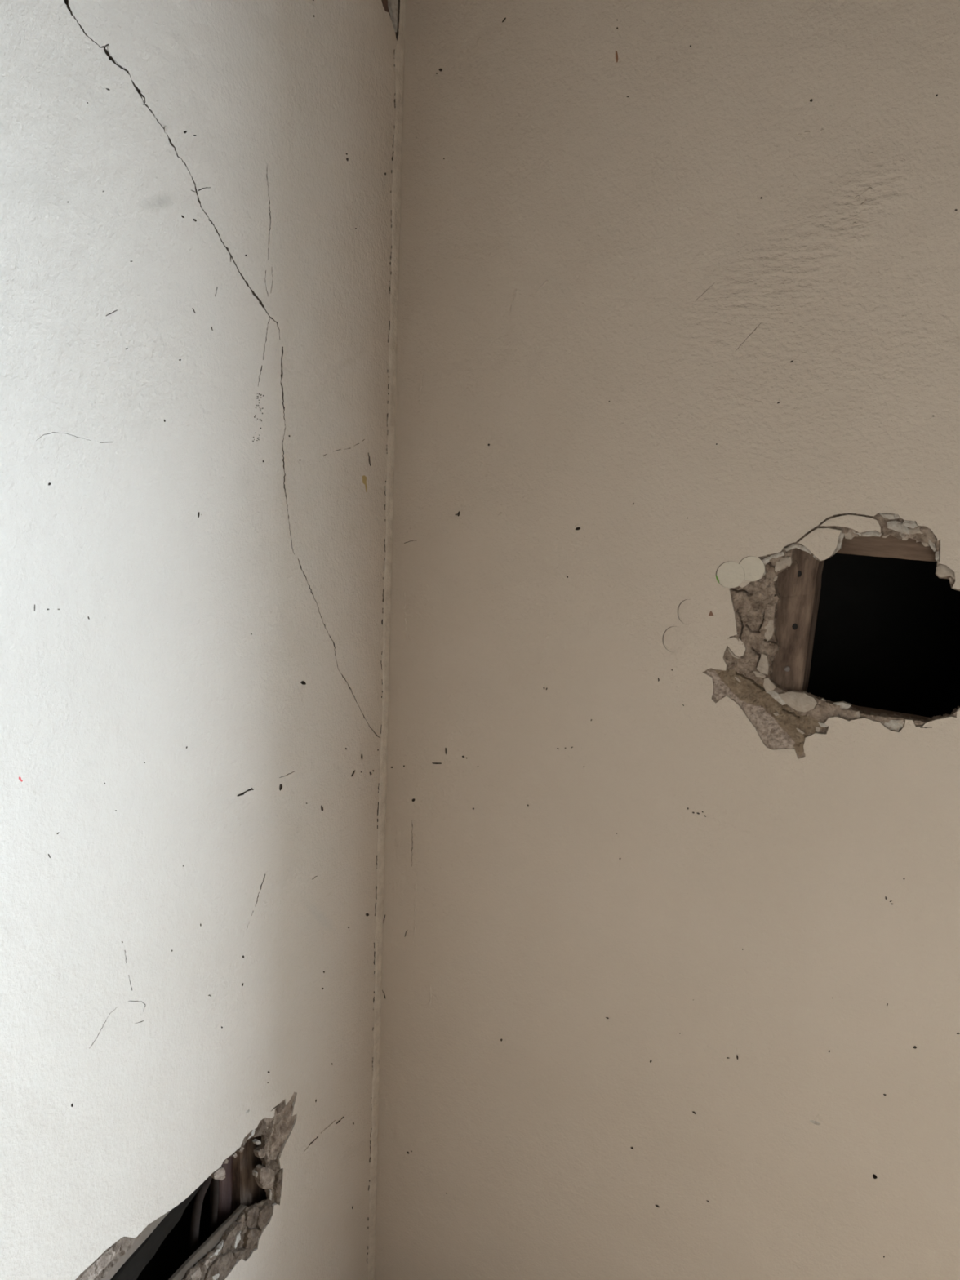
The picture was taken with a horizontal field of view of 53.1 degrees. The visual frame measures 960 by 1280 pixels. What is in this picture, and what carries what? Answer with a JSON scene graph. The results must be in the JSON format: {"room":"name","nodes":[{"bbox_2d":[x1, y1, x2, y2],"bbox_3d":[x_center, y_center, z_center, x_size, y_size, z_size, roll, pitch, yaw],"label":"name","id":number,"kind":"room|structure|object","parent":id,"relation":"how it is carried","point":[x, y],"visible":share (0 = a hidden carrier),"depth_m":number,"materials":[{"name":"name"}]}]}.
{"room":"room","nodes":[
{"label":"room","id":0,"kind":"room"},
{"bbox_2d":[0,0,400,1279],"bbox_3d":[-1.225,0.164,-0.321,0.222,2.750,4.220,9,14,27],"label":"wall","id":1,"kind":"structure","parent":0,"point":[196,244],"depth_m":1.10,"materials":[{"name":"paint"}]},
{"bbox_2d":[189,1176,212,1256],"bbox_3d":[-0.391,0.820,1.348,0.022,0.176,0.043,9,14,27],"label":"cable","id":2,"kind":"object","parent":1,"relation":"in","point":[199,1197],"visible":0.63,"depth_m":1.33,"materials":[{"name":"grey plastic"}]},
{"bbox_2d":[208,1177,218,1236],"bbox_3d":[-0.380,0.826,1.367,0.025,0.180,0.012,14,17,43],"label":"cable","id":3,"kind":"object","parent":1,"relation":"in","point":[215,1203],"visible":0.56,"depth_m":1.35,"materials":[{"name":"grey plastic"}]},
{"bbox_2d":[368,0,405,1279],"bbox_3d":[-0.148,0.132,1.488,0.004,2.264,0.022,9,14,27],"label":"trim","id":4,"kind":"structure","parent":1,"relation":"attached to","point":[399,52],"depth_m":1.45,"materials":[{"name":"beige paint"}]},
{"bbox_2d":[374,0,959,1279],"bbox_3d":[1.285,0.002,0.923,3.000,2.750,0.421,9,14,27],"label":"wall","id":5,"kind":"structure","parent":0,"point":[670,988],"depth_m":1.26,"materials":[{"name":"paint"}]}
]}

